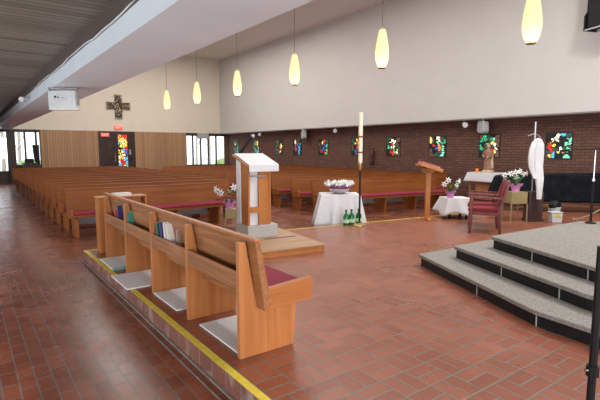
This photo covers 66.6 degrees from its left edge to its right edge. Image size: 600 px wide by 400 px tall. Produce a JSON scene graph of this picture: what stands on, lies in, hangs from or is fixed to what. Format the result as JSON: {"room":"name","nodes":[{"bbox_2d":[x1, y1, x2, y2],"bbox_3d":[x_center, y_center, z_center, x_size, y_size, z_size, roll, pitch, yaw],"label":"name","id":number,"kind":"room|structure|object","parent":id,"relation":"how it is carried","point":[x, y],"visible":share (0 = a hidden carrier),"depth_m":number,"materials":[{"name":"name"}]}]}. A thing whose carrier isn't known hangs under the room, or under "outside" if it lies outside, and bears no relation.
{"room":"house of worship","nodes":[
{"label":"house of worship","id":0,"kind":"room"},
{"bbox_2d":[0,129,41,183],"bbox_3d":[-15.131,-2.200,21.068,5.600,3.000,0.260,-5,8,-36],"label":"wall","id":1,"kind":"structure","parent":0,"point":[5,177],"depth_m":21.90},
{"bbox_2d":[14,131,41,165],"bbox_3d":[-13.328,-2.523,22.386,1.100,1.650,0.100,-5,8,-36],"label":"window","id":2,"kind":"structure","parent":1,"relation":"in","point":[24,135],"depth_m":22.29,"materials":[{"name":"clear glass"}]},
{"bbox_2d":[32,129,39,163],"bbox_3d":[-12.784,-2.568,22.095,0.278,1.696,0.200,-5,8,-36],"label":"wall speaker","id":3,"kind":"object","parent":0,"point":[36,154],"visible":1,"depth_m":22.06,"materials":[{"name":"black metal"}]},
{"bbox_2d":[0,0,112,111],"bbox_3d":[-6.168,-2.107,7.069,3.620,0.080,33.000,-5,8,-36],"label":"ceiling","id":4,"kind":"structure","parent":0,"point":[33,33],"depth_m":5.01,"materials":[{"name":"wood"}]},
{"bbox_2d":[13,56,227,169],"bbox_3d":[-9.163,-4.681,25.262,11.720,7.000,0.220,-5,8,-36],"label":"wall","id":5,"kind":"structure","parent":0,"point":[145,91],"depth_m":25.63,"materials":[{"name":"paint"}]},
{"bbox_2d":[99,133,117,165],"bbox_3d":[-10.283,-2.332,24.593,0.860,2.480,0.110,-5,8,-36],"label":"door","id":6,"kind":"structure","parent":5,"relation":"in","point":[108,145],"depth_m":24.56,"materials":[{"name":"wood"}]},
{"bbox_2d":[98,131,135,166],"bbox_3d":[-9.943,-2.425,24.883,1.920,2.600,0.150,-5,8,-36],"label":"trim","id":7,"kind":"structure","parent":5,"relation":"attached to","point":[114,132],"depth_m":24.70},
{"bbox_2d":[106,94,129,118],"bbox_3d":[-9.774,-5.029,24.598,1.240,1.280,0.080,-5,8,-36],"label":"cross","id":8,"kind":"object","parent":5,"relation":"attached to","point":[117,105],"visible":1,"depth_m":24.56,"materials":[{"name":"tile"}]},
{"bbox_2d":[116,134,134,166],"bbox_3d":[-9.584,-2.391,25.125,0.900,2.480,0.072,-5,8,-36],"label":"door","id":9,"kind":"structure","parent":5,"relation":"in","point":[125,142],"depth_m":25.06,"materials":[{"name":"glass"}]},
{"bbox_2d":[186,135,224,164],"bbox_3d":[-5.750,-3.039,27.908,2.560,1.790,0.100,-5,8,-36],"label":"window","id":10,"kind":"structure","parent":5,"relation":"in","point":[186,135],"depth_m":27.91,"materials":[{"name":"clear glass"}]},
{"bbox_2d":[0,0,312,128],"bbox_3d":[-4.376,-4.081,8.168,0.700,4.400,33.000,-5,8,-36],"label":"ceiling beam","id":11,"kind":"structure","parent":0,"point":[150,34],"depth_m":4.10,"materials":[{"name":"paint"}]},
{"bbox_2d":[48,87,79,109],"bbox_3d":[-3.646,-1.565,7.058,0.445,0.348,0.170,0,6,0],"label":"projector","id":12,"kind":"object","parent":11,"relation":"hanging from","point":[57,99],"visible":1,"depth_m":6.99,"materials":[{"name":"white plastic"}]},
{"bbox_2d":[0,0,138,117],"bbox_3d":[-4.634,-2.172,8.190,0.180,0.200,33.000,-5,8,-36],"label":"trim","id":13,"kind":"structure","parent":11,"relation":"attached to","point":[115,7],"depth_m":5.13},
{"bbox_2d":[34,0,134,88],"bbox_3d":[-2.630,-1.748,5.380,0.014,0.044,8.050,-5,8,-36],"label":"cable","id":14,"kind":"object","parent":11,"relation":"attached to","point":[124,10],"visible":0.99,"depth_m":4.66,"materials":[{"name":"white plastic"}]},
{"bbox_2d":[0,183,523,399],"bbox_3d":[-1.191,0.467,11.145,16.100,0.100,33.200,-5,8,-36],"label":"floor","id":15,"kind":"structure","parent":0,"point":[64,336],"depth_m":4.32,"materials":[{"name":"tile"}]},
{"bbox_2d":[21,159,36,167],"bbox_3d":[-12.670,-1.337,21.444,0.600,1.200,0.500,-5,8,-36],"label":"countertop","id":16,"kind":"structure","parent":15,"relation":"on","point":[29,163],"depth_m":21.27,"materials":[{"name":"brown wood"}]},
{"bbox_2d":[12,166,126,190],"bbox_3d":[-9.558,-0.948,19.381,4.458,0.885,0.575,-5,8,-36],"label":"pew","id":17,"kind":"object","parent":15,"relation":"on","point":[13,177],"visible":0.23,"depth_m":18.80,"materials":[{"name":"red wood"}]},
{"bbox_2d":[14,167,130,192],"bbox_3d":[-8.973,-0.859,18.587,4.458,0.885,0.575,-5,8,-36],"label":"pew","id":18,"kind":"object","parent":15,"relation":"on","point":[15,173],"visible":0.2,"depth_m":18.04,"materials":[{"name":"red wood"}]},
{"bbox_2d":[16,167,140,194],"bbox_3d":[-8.389,-0.771,17.793,4.458,0.885,0.575,-5,8,-36],"label":"pew","id":19,"kind":"object","parent":15,"relation":"on","point":[17,171],"visible":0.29,"depth_m":17.20,"materials":[{"name":"red wood"}]},
{"bbox_2d":[19,168,147,196],"bbox_3d":[-7.804,-0.682,16.999,4.458,0.885,0.575,-5,8,-36],"label":"pew","id":20,"kind":"object","parent":15,"relation":"on","point":[20,172],"visible":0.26,"depth_m":16.43,"materials":[{"name":"red wood"}]},
{"bbox_2d":[22,169,155,199],"bbox_3d":[-7.219,-0.593,16.205,4.458,0.885,0.575,-5,8,-36],"label":"pew","id":21,"kind":"object","parent":15,"relation":"on","point":[23,173],"visible":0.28,"depth_m":15.64,"materials":[{"name":"red wood"}]},
{"bbox_2d":[25,170,165,202],"bbox_3d":[-6.634,-0.505,15.411,4.458,0.885,0.575,-5,8,-36],"label":"pew","id":22,"kind":"object","parent":15,"relation":"on","point":[26,175],"visible":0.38,"depth_m":14.81,"materials":[{"name":"red wood"}]},
{"bbox_2d":[29,171,175,205],"bbox_3d":[-6.050,-0.416,14.617,4.458,0.885,0.575,-5,8,-36],"label":"pew","id":23,"kind":"object","parent":15,"relation":"on","point":[30,176],"visible":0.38,"depth_m":14.02,"materials":[{"name":"red wood"}]},
{"bbox_2d":[33,172,186,209],"bbox_3d":[-5.465,-0.328,13.823,4.458,0.885,0.575,-5,8,-36],"label":"pew","id":24,"kind":"object","parent":15,"relation":"on","point":[35,179],"visible":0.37,"depth_m":13.20,"materials":[{"name":"red wood"}]},
{"bbox_2d":[38,173,198,213],"bbox_3d":[-4.880,-0.239,13.029,4.458,0.885,0.575,-5,8,-36],"label":"pew","id":25,"kind":"object","parent":15,"relation":"on","point":[40,181],"visible":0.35,"depth_m":12.39,"materials":[{"name":"red wood"}]},
{"bbox_2d":[43,175,212,218],"bbox_3d":[-4.296,-0.150,12.235,4.458,0.885,0.575,-5,8,-36],"label":"pew","id":26,"kind":"object","parent":15,"relation":"on","point":[45,183],"visible":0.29,"depth_m":11.61,"materials":[{"name":"red wood"}]},
{"bbox_2d":[49,177,211,223],"bbox_3d":[-3.913,-0.045,11.294,3.958,0.885,0.575,-5,8,-36],"label":"pew","id":27,"kind":"object","parent":15,"relation":"on","point":[52,186],"visible":0.28,"depth_m":10.72,"materials":[{"name":"red wood"}]},
{"bbox_2d":[65,182,225,237],"bbox_3d":[-3.066,0.158,9.472,3.158,0.885,0.575,-5,8,-36],"label":"pew","id":28,"kind":"object","parent":15,"relation":"on","point":[196,198],"visible":0.66,"depth_m":9.63,"materials":[{"name":"red wood"}]},
{"bbox_2d":[74,201,223,215],"bbox_3d":[-3.007,0.147,9.390,3.050,0.074,0.363,-5,8,-36],"label":"cushion","id":29,"kind":"object","parent":28,"relation":"on","point":[165,205],"depth_m":9.59,"materials":[{"name":"fabric"}]},
{"bbox_2d":[56,179,236,229],"bbox_3d":[-3.328,0.043,10.500,3.958,0.885,0.575,-5,8,-36],"label":"pew","id":30,"kind":"object","parent":15,"relation":"on","point":[223,184],"visible":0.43,"depth_m":10.32,"materials":[{"name":"red wood"}]},
{"bbox_2d":[64,195,234,209],"bbox_3d":[-3.269,0.032,10.419,3.850,0.074,0.363,-5,8,-36],"label":"cushion","id":31,"kind":"object","parent":30,"relation":"on","point":[229,196],"depth_m":11.29,"materials":[{"name":"fabric"}]},
{"bbox_2d":[78,261,220,399],"bbox_3d":[0.935,1.543,1.036,0.013,0.004,14.280,-5,8,-36],"label":"trim","id":32,"kind":"structure","parent":15,"relation":"on","point":[155,336],"depth_m":3.92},
{"bbox_2d":[82,260,234,399],"bbox_3d":[0.988,1.534,1.073,0.018,0.012,14.280,-5,8,-36],"label":"trim","id":33,"kind":"structure","parent":15,"relation":"on","point":[199,368],"depth_m":3.89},
{"bbox_2d":[225,208,236,227],"bbox_3d":[-1.446,0.386,9.527,0.244,0.420,0.244,-1,6,-11],"label":"plant stand","id":34,"kind":"object","parent":15,"relation":"on","point":[229,213],"visible":0.9,"depth_m":9.41,"materials":[{"name":"beige wood"}]},
{"bbox_2d":[213,183,236,208],"bbox_3d":[-1.547,-0.089,9.486,0.494,0.534,0.312,2,7,19],"label":"lily","id":35,"kind":"object","parent":34,"relation":"on","point":[229,204],"visible":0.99,"depth_m":9.44,"materials":[{"name":"white plant"}]},
{"bbox_2d":[223,200,235,208],"bbox_3d":[-1.462,0.086,9.482,0.253,0.185,0.253,2,7,16],"label":"pot","id":36,"kind":"object","parent":34,"relation":"on","point":[229,204],"depth_m":9.43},
{"bbox_2d":[180,166,298,173],"bbox_3d":[-2.324,-1.004,19.882,5.608,0.885,0.575,-3,7,-26],"label":"pew","id":37,"kind":"object","parent":15,"relation":"on","point":[187,170],"visible":0.12,"depth_m":19.15,"materials":[{"name":"red wood"}]},
{"bbox_2d":[190,166,315,174],"bbox_3d":[-1.739,-0.915,19.088,5.608,0.885,0.575,-3,7,-26],"label":"pew","id":38,"kind":"object","parent":15,"relation":"on","point":[192,170],"visible":0.06,"depth_m":18.32,"materials":[{"name":"red wood"}]},
{"bbox_2d":[200,167,329,191],"bbox_3d":[-1.154,-0.827,18.294,5.608,0.885,0.575,-3,7,-26],"label":"pew","id":39,"kind":"object","parent":15,"relation":"on","point":[202,171],"visible":0.09,"depth_m":17.49,"materials":[{"name":"red wood"}]},
{"bbox_2d":[211,168,344,178],"bbox_3d":[-0.570,-0.738,17.500,5.608,0.885,0.575,-3,7,-26],"label":"pew","id":40,"kind":"object","parent":15,"relation":"on","point":[217,174],"visible":0.1,"depth_m":16.57,"materials":[{"name":"red wood"}]},
{"bbox_2d":[224,169,361,191],"bbox_3d":[0.015,-0.649,16.706,5.608,0.885,0.575,-3,7,-26],"label":"pew","id":41,"kind":"object","parent":15,"relation":"on","point":[231,175],"visible":0.18,"depth_m":15.76,"materials":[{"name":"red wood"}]},
{"bbox_2d":[257,169,380,197],"bbox_3d":[0.600,-0.561,15.912,5.608,0.885,0.575,-3,7,-26],"label":"pew","id":42,"kind":"object","parent":15,"relation":"on","point":[375,169],"visible":0.11,"depth_m":16.15,"materials":[{"name":"red wood"}]},
{"bbox_2d":[257,170,400,201],"bbox_3d":[1.185,-0.472,15.118,5.608,0.885,0.575,-3,7,-26],"label":"pew","id":43,"kind":"object","parent":15,"relation":"on","point":[289,199],"visible":0.16,"depth_m":15.05,"materials":[{"name":"red wood"}]},
{"bbox_2d":[271,171,422,206],"bbox_3d":[1.769,-0.384,14.324,5.608,0.885,0.575,-3,7,-26],"label":"pew","id":44,"kind":"object","parent":15,"relation":"on","point":[280,184],"visible":0.37,"depth_m":13.42,"materials":[{"name":"red wood"}]},
{"bbox_2d":[290,173,456,210],"bbox_3d":[2.354,-0.295,13.530,5.608,0.885,0.575,-3,7,-26],"label":"pew","id":45,"kind":"object","parent":15,"relation":"on","point":[301,191],"visible":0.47,"depth_m":12.82,"materials":[{"name":"red wood"}]},
{"bbox_2d":[300,185,455,194],"bbox_3d":[2.397,-0.305,13.440,5.500,0.074,0.363,-3,7,-26],"label":"cushion","id":46,"kind":"object","parent":45,"relation":"on","point":[302,191],"depth_m":12.65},
{"bbox_2d":[311,176,445,213],"bbox_3d":[2.171,-0.145,12.185,4.008,0.885,0.575,-3,7,-26],"label":"pew","id":47,"kind":"object","parent":15,"relation":"on","point":[378,191],"visible":0.57,"depth_m":12.36,"materials":[{"name":"red wood"}]},
{"bbox_2d":[361,190,444,196],"bbox_3d":[2.214,-0.155,12.095,3.900,0.074,0.363,-3,7,-26],"label":"cushion","id":48,"kind":"object","parent":47,"relation":"on","point":[366,193],"depth_m":12.25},
{"bbox_3d":[0.842,0.213,9.871,0.780,0.686,0.640,0,6,-2],"label":"side table","id":49,"kind":"object","parent":15,"relation":"on","visible":0},
{"bbox_2d":[311,192,366,226],"bbox_3d":[0.837,0.196,9.874,1.171,0.673,1.024,0,6,-2],"label":"tablecloth","id":50,"kind":"object","parent":49,"relation":"on","point":[330,207],"visible":0.8,"depth_m":9.48,"materials":[{"name":"white fabric"}]},
{"bbox_2d":[324,179,354,193],"bbox_3d":[0.854,-0.298,9.822,0.670,0.313,0.619,-5,8,-36],"label":"flower bowl","id":51,"kind":"object","parent":50,"relation":"on","point":[342,186],"visible":1,"depth_m":9.68,"materials":[{"name":"white plant"}]},
{"bbox_2d":[184,0,391,60],"bbox_3d":[0.393,-6.704,11.387,11.120,0.100,33.000,-5,8,-36],"label":"ceiling","id":52,"kind":"structure","parent":0,"point":[315,13],"depth_m":19.92,"materials":[{"name":"paint"}]},
{"bbox_2d":[164,82,169,109],"bbox_3d":[-4.770,-5.211,16.199,0.234,3.965,0.234,-5,8,-36],"label":"pendant lamp","id":53,"kind":"object","parent":52,"relation":"hanging from","point":[166,95],"visible":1,"depth_m":16.30,"materials":[{"name":"yellow glass"}]},
{"bbox_2d":[193,68,200,103],"bbox_3d":[-3.220,-4.976,14.094,0.234,3.965,0.234,-5,8,-36],"label":"pendant lamp","id":54,"kind":"object","parent":52,"relation":"hanging from","point":[196,93],"visible":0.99,"depth_m":14.20,"materials":[{"name":"yellow glass"}]},
{"bbox_2d":[233,33,241,96],"bbox_3d":[-1.670,-4.741,11.989,0.234,3.965,0.234,-5,8,-36],"label":"pendant lamp","id":55,"kind":"object","parent":52,"relation":"hanging from","point":[237,86],"visible":0.99,"depth_m":12.09,"materials":[{"name":"yellow glass"}]},
{"bbox_2d":[289,8,299,85],"bbox_3d":[-0.119,-4.506,9.883,0.234,3.965,0.234,-5,8,-36],"label":"pendant lamp","id":56,"kind":"object","parent":52,"relation":"hanging from","point":[294,72],"visible":1,"depth_m":9.98,"materials":[{"name":"yellow glass"}]},
{"bbox_2d":[375,13,388,68],"bbox_3d":[1.431,-4.271,7.778,0.234,3.965,0.234,-5,8,-36],"label":"pendant lamp","id":57,"kind":"object","parent":52,"relation":"hanging from","point":[382,49],"visible":1,"depth_m":7.88,"materials":[{"name":"yellow glass"}]},
{"bbox_2d":[522,0,541,44],"bbox_3d":[2.981,-3.982,5.679,0.234,3.965,0.234,-5,8,-36],"label":"pendant lamp","id":58,"kind":"object","parent":52,"relation":"hanging from","point":[532,16],"visible":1,"depth_m":5.79,"materials":[{"name":"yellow glass"}]},
{"bbox_2d":[83,203,599,399],"bbox_3d":[5.865,1.069,4.613,12.060,0.148,14.280,-5,8,-36],"label":"floor","id":59,"kind":"structure","parent":0,"point":[376,323],"depth_m":3.70,"materials":[{"name":"tile"}]},
{"bbox_2d":[100,255,125,270],"bbox_3d":[-2.341,0.818,6.086,0.460,0.024,0.700,-5,8,-36],"label":"mat","id":60,"kind":"object","parent":59,"relation":"on","point":[118,262],"visible":0.49,"depth_m":6.02,"materials":[{"name":"carpet"}]},
{"bbox_2d":[93,194,146,252],"bbox_3d":[-2.674,0.337,6.856,0.700,0.810,0.265,-5,8,-36],"label":"desk","id":61,"kind":"object","parent":59,"relation":"on","point":[142,198],"visible":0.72,"depth_m":6.61,"materials":[{"name":"brown wood"}]},
{"bbox_2d":[111,269,151,289],"bbox_3d":[-1.838,0.911,5.295,0.510,0.014,0.660,-5,8,-36],"label":"mat","id":62,"kind":"object","parent":59,"relation":"on","point":[138,279],"visible":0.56,"depth_m":5.24,"materials":[{"name":"carpet"}]},
{"bbox_2d":[154,287,186,310],"bbox_3d":[-1.162,0.986,4.629,0.430,0.014,0.640,-5,8,-36],"label":"mat","id":63,"kind":"object","parent":59,"relation":"on","point":[175,298],"visible":0.51,"depth_m":4.60,"materials":[{"name":"carpet"}]},
{"bbox_2d":[84,250,270,399],"bbox_3d":[1.026,1.388,1.073,0.057,0.003,14.260,-5,8,-36],"label":"trim","id":64,"kind":"structure","parent":59,"relation":"on","point":[255,391],"depth_m":3.50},
{"bbox_2d":[103,192,312,359],"bbox_3d":[-1.369,0.508,4.984,0.575,0.885,4.208,-5,8,-36],"label":"pew","id":65,"kind":"object","parent":59,"relation":"on","point":[216,265],"visible":0.98,"depth_m":3.80,"materials":[{"name":"brown wood"}]},
{"bbox_2d":[126,232,149,244],"bbox_3d":[-1.770,0.418,5.158,0.136,0.015,0.906,-5,8,-36],"label":"shelf","id":66,"kind":"object","parent":65,"relation":"attached to","point":[127,233],"depth_m":5.07,"materials":[{"name":"brown wood"}]},
{"bbox_2d":[152,245,184,262],"bbox_3d":[-1.212,0.502,4.401,0.136,0.015,0.896,-5,8,-36],"label":"shelf","id":67,"kind":"object","parent":65,"relation":"attached to","point":[166,251],"depth_m":4.31,"materials":[{"name":"brown wood"}]},
{"bbox_2d":[165,223,176,243],"bbox_3d":[-1.231,0.360,4.433,0.110,0.268,0.093,-5,8,-36],"label":"book","id":68,"kind":"object","parent":65,"relation":"on","point":[169,229],"visible":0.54,"depth_m":4.41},
{"bbox_2d":[188,263,235,288],"bbox_3d":[-0.658,0.586,3.649,0.136,0.015,0.891,-5,8,-36],"label":"shelf","id":69,"kind":"object","parent":65,"relation":"attached to","point":[194,265],"depth_m":3.56,"materials":[{"name":"brown wood"}]},
{"bbox_2d":[264,265,296,285],"bbox_3d":[-1.289,0.482,5.040,0.363,0.074,4.100,-5,8,-36],"label":"cushion","id":70,"kind":"object","parent":65,"relation":"on","point":[274,276],"depth_m":3.62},
{"bbox_2d":[199,315,236,352],"bbox_3d":[-0.492,1.083,3.761,0.420,0.014,0.680,-5,8,-36],"label":"mat","id":71,"kind":"object","parent":59,"relation":"on","point":[224,329],"visible":0.29,"depth_m":3.79,"materials":[{"name":"carpet"}]},
{"bbox_2d":[259,228,325,258],"bbox_3d":[-0.670,0.663,7.094,1.520,0.108,1.620,-3,7,-28],"label":"platform","id":72,"kind":"object","parent":59,"relation":"on","point":[286,243],"visible":0.53,"depth_m":6.72,"materials":[{"name":"brown wood"}]},
{"bbox_2d":[232,153,278,237],"bbox_3d":[-0.715,-0.086,7.368,0.545,1.324,0.565,-4,8,-32],"label":"ambo","id":73,"kind":"object","parent":72,"relation":"on","point":[253,206],"visible":0.97,"depth_m":7.21,"materials":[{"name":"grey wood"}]},
{"bbox_2d":[353,112,365,226],"bbox_3d":[1.170,-0.602,8.887,0.260,2.225,0.260,-5,8,-36],"label":"paschal candle","id":74,"kind":"object","parent":59,"relation":"on","point":[360,143],"visible":1,"depth_m":8.83,"materials":[{"name":"white wax"}]},
{"bbox_2d":[358,112,362,162],"bbox_3d":[1.170,-1.186,8.822,0.079,1.000,0.079,6,9,44],"label":"candle","id":75,"kind":"object","parent":74,"relation":"on","point":[360,144],"depth_m":8.79,"materials":[{"name":"white wax"}]},
{"bbox_2d":[415,162,443,220],"bbox_3d":[2.707,-0.184,9.646,0.477,1.226,0.440,0,6,-1],"label":"lectern","id":76,"kind":"object","parent":59,"relation":"on","point":[428,169],"visible":1,"depth_m":9.60,"materials":[{"name":"brown wood"}]},
{"bbox_2d":[442,214,467,218],"bbox_3d":[3.401,0.171,10.030,0.480,0.436,0.440,0,6,-4],"label":"table","id":77,"kind":"object","parent":59,"relation":"on","point":[449,216],"visible":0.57,"depth_m":9.88,"materials":[{"name":"black metal"}]},
{"bbox_2d":[432,196,475,216],"bbox_3d":[3.390,0.138,10.028,0.757,0.394,0.713,0,6,-4],"label":"tablecloth","id":78,"kind":"object","parent":77,"relation":"on","point":[444,205],"visible":0.82,"depth_m":9.76,"materials":[{"name":"white fabric"}]},
{"bbox_2d":[442,178,460,197],"bbox_3d":[3.259,-0.273,9.868,0.297,0.454,0.405,5,8,38],"label":"lily","id":79,"kind":"object","parent":78,"relation":"on","point":[450,194],"visible":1,"depth_m":9.84,"materials":[{"name":"white plant"}]},
{"bbox_2d":[469,181,491,199],"bbox_3d":[5.662,-0.404,13.552,0.600,0.796,1.160,-5,8,-36],"label":"table","id":80,"kind":"object","parent":59,"relation":"on","point":[480,186],"visible":0.33,"depth_m":13.52,"materials":[{"name":"brown wood"}]},
{"bbox_2d":[463,171,508,182],"bbox_3d":[5.662,-0.674,13.522,0.742,0.273,1.390,-5,8,-36],"label":"tablecloth","id":81,"kind":"object","parent":80,"relation":"on","point":[479,176],"visible":0.55,"depth_m":13.47,"materials":[{"name":"white fabric"}]},
{"bbox_2d":[482,143,493,172],"bbox_3d":[5.539,-1.242,13.446,0.337,0.866,0.328,1,6,11],"label":"saint statue","id":82,"kind":"object","parent":81,"relation":"on","point":[489,153],"visible":1,"depth_m":13.37,"materials":[{"name":"paint"}]},
{"bbox_2d":[467,178,506,228],"bbox_3d":[3.637,0.043,8.925,0.686,0.935,0.556,3,7,22],"label":"armchair","id":83,"kind":"object","parent":59,"relation":"on","point":[503,183],"visible":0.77,"depth_m":8.78,"materials":[{"name":"red wood"}]},
{"bbox_2d":[467,201,494,206],"bbox_3d":[3.560,0.087,8.961,0.508,0.070,0.480,3,7,22],"label":"seat cushion","id":84,"kind":"object","parent":83,"relation":"on","point":[474,202],"depth_m":8.83,"materials":[{"name":"red fabric"}]},
{"bbox_2d":[468,180,510,234],"bbox_3d":[3.417,0.113,8.298,0.686,0.935,0.556,3,7,22],"label":"armchair","id":85,"kind":"object","parent":59,"relation":"on","point":[484,210],"visible":0.98,"depth_m":8.10,"materials":[{"name":"red wood"}]},
{"bbox_2d":[468,205,497,212],"bbox_3d":[3.341,0.157,8.334,0.508,0.070,0.480,3,7,22],"label":"seat cushion","id":86,"kind":"object","parent":85,"relation":"on","point":[475,208],"depth_m":8.15,"materials":[{"name":"red fabric"}]},
{"bbox_2d":[419,221,599,348],"bbox_3d":[5.066,0.754,4.738,6.159,0.450,6.078,-5,8,-36],"label":"platform","id":87,"kind":"object","parent":59,"relation":"on","point":[544,277],"visible":0.96,"depth_m":4.64,"materials":[{"name":"grey stone"}]},
{"bbox_2d":[560,148,599,223],"bbox_3d":[4.064,-0.235,6.441,0.756,1.138,0.138,1,6,9],"label":"microphone stand","id":88,"kind":"object","parent":87,"relation":"on","point":[590,221],"visible":1,"depth_m":6.43,"materials":[{"name":"black metal"}]},
{"bbox_2d":[501,191,527,221],"bbox_3d":[4.487,0.131,9.554,0.364,0.620,0.364,0,6,-4],"label":"plant stand","id":89,"kind":"object","parent":59,"relation":"on","point":[520,197],"visible":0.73,"depth_m":9.38,"materials":[{"name":"beige wood"}]},
{"bbox_2d":[502,169,527,191],"bbox_3d":[4.493,-0.420,9.479,0.533,0.493,0.309,-2,7,-18],"label":"lily","id":90,"kind":"object","parent":89,"relation":"on","point":[515,187],"visible":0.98,"depth_m":9.47,"materials":[{"name":"white plant"}]},
{"bbox_2d":[521,191,543,221],"bbox_3d":[4.883,0.129,9.571,0.340,0.620,0.260,0,6,-3],"label":"pedestal","id":91,"kind":"object","parent":59,"relation":"on","point":[535,206],"visible":0.91,"depth_m":9.47,"materials":[{"name":"brown wood"}]},
{"bbox_2d":[528,122,540,190],"bbox_3d":[4.864,-0.903,9.539,0.291,1.440,0.038,-1,6,-7],"label":"pole","id":92,"kind":"object","parent":91,"relation":"on","point":[534,133],"visible":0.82,"depth_m":9.48,"materials":[{"name":"grey metal"}]},
{"bbox_2d":[528,138,543,198],"bbox_3d":[4.820,-0.638,9.322,0.332,1.240,0.179,0,6,-3],"label":"robe","id":93,"kind":"object","parent":92,"relation":"hanging from","point":[536,150],"visible":1,"depth_m":9.29,"materials":[{"name":"white fabric"}]},
{"bbox_2d":[488,173,599,211],"bbox_3d":[6.268,-0.204,11.077,3.150,0.949,0.600,2,7,16],"label":"cloth","id":94,"kind":"object","parent":59,"relation":"on","point":[561,187],"visible":0.49,"depth_m":10.78,"materials":[{"name":"black fabric"}]},
{"bbox_2d":[547,211,563,222],"bbox_3d":[5.257,0.350,9.422,0.240,0.215,0.180,0,6,-3],"label":"storage box","id":95,"kind":"object","parent":59,"relation":"on","point":[553,216],"visible":1,"depth_m":9.35,"materials":[{"name":"white plastic"}]},
{"bbox_2d":[548,200,560,210],"bbox_3d":[5.364,0.223,9.636,0.265,0.420,0.248,-5,8,-36],"label":"bucket","id":96,"kind":"object","parent":95,"relation":"on","point":[554,205],"visible":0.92,"depth_m":9.54,"materials":[{"name":"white plastic"}]},
{"bbox_2d":[584,245,599,399],"bbox_3d":[1.622,0.736,2.511,0.120,0.980,0.120,-5,8,-36],"label":"tripod stand","id":97,"kind":"object","parent":59,"relation":"on","point":[592,369],"visible":1,"depth_m":2.50,"materials":[{"name":"black metal"}]},
{"bbox_2d":[219,0,599,133],"bbox_3d":[5.082,-4.849,15.047,0.700,4.400,33.000,-5,8,-36],"label":"wall","id":98,"kind":"structure","parent":0,"point":[448,59],"depth_m":15.66,"materials":[{"name":"beige paint"}]},
{"bbox_2d":[222,111,599,133],"bbox_3d":[5.017,-2.642,15.245,0.460,0.030,33.000,-5,8,-36],"label":"trim","id":99,"kind":"structure","parent":98,"relation":"attached to","point":[589,112],"depth_m":15.02,"materials":[{"name":"beige paint"}]},
{"bbox_2d":[477,119,488,132],"bbox_3d":[5.699,-2.292,14.229,0.200,0.441,0.382,-1,6,-8],"label":"wall speaker","id":100,"kind":"object","parent":98,"relation":"attached to","point":[482,126],"visible":1,"depth_m":14.08,"materials":[{"name":"grey plastic"}]},
{"bbox_2d":[583,0,599,31],"bbox_3d":[7.316,-4.676,10.749,0.760,1.250,0.720,-2,7,-16],"label":"speaker","id":101,"kind":"object","parent":98,"relation":"attached to","point":[592,17],"visible":1,"depth_m":10.86},
{"bbox_2d":[227,113,599,205],"bbox_3d":[5.283,-1.387,15.582,0.200,2.600,33.000,-5,8,-36],"label":"brick wall","id":102,"kind":"structure","parent":0,"point":[462,146],"depth_m":15.61,"materials":[{"name":"brick"}]},
{"bbox_2d":[275,140,282,154],"bbox_3d":[-1.100,-2.769,24.022,0.012,0.800,0.680,-5,8,-36],"label":"window","id":103,"kind":"structure","parent":102,"relation":"in","point":[278,143],"depth_m":24.03,"materials":[{"name":"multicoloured glass"}]},
{"bbox_2d":[293,139,301,154],"bbox_3d":[-0.138,-2.623,22.716,0.012,0.800,0.730,-5,8,-36],"label":"window","id":104,"kind":"structure","parent":102,"relation":"in","point":[297,143],"depth_m":22.70,"materials":[{"name":"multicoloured glass"}]},
{"bbox_2d":[318,139,327,154],"bbox_3d":[1.068,-2.441,21.079,0.012,0.740,0.730,-5,8,-36],"label":"window","id":105,"kind":"structure","parent":102,"relation":"in","point":[322,143],"depth_m":21.09,"materials":[{"name":"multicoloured glass"}]},
{"bbox_2d":[351,138,363,155],"bbox_3d":[2.413,-2.237,19.252,0.012,0.740,0.730,-5,8,-36],"label":"window","id":106,"kind":"structure","parent":102,"relation":"in","point":[354,141],"depth_m":19.37,"materials":[{"name":"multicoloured glass"}]},
{"bbox_2d":[386,137,400,155],"bbox_3d":[3.600,-2.057,17.640,0.012,0.740,0.730,-5,8,-36],"label":"window","id":107,"kind":"structure","parent":102,"relation":"in","point":[393,144],"depth_m":17.63,"materials":[{"name":"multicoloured glass"}]},
{"bbox_2d":[429,136,446,156],"bbox_3d":[4.812,-1.873,15.995,0.012,0.740,0.730,-5,8,-36],"label":"window","id":108,"kind":"structure","parent":102,"relation":"in","point":[437,144],"depth_m":15.99,"materials":[{"name":"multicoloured glass"}]},
{"bbox_2d":[478,134,500,157],"bbox_3d":[5.974,-1.697,14.416,0.012,0.740,0.730,-5,8,-36],"label":"window","id":109,"kind":"structure","parent":102,"relation":"in","point":[494,139],"depth_m":14.36,"materials":[{"name":"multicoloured glass"}]},
{"bbox_2d":[544,132,573,158],"bbox_3d":[7.210,-1.510,12.738,0.012,0.740,0.730,-5,8,-36],"label":"window","id":110,"kind":"structure","parent":102,"relation":"in","point":[555,142],"depth_m":12.73,"materials":[{"name":"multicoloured glass"}]},
{"bbox_2d":[510,183,522,191],"bbox_3d":[4.487,-0.269,9.509,0.263,0.185,0.264,2,7,16],"label":"pot","id":111,"kind":"object","parent":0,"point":[515,187],"depth_m":9.45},
{"label":"outside","id":112,"kind":"structure","parent":0,"visible":0},
{"bbox_2d":[0,158,219,170],"bbox_3d":[-29.128,-3.564,48.166,70.000,0.100,59.700,-5,8,-36],"label":"ground","id":113,"kind":"structure","parent":112,"point":[189,160],"depth_m":64.38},
{"bbox_2d":[0,132,5,170],"bbox_3d":[-18.050,-4.326,27.491,1.625,6.000,1.726,0,6,3],"label":"bare tree","id":114,"kind":"object","parent":113,"relation":"on","point":[2,137],"visible":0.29,"depth_m":27.56,"materials":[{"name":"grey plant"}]},
{"bbox_2d":[16,132,23,162],"bbox_3d":[-18.791,-4.995,30.426,1.668,6.679,1.763,1,6,9],"label":"bare tree","id":115,"kind":"object","parent":113,"relation":"on","point":[17,133],"visible":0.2,"depth_m":30.57,"materials":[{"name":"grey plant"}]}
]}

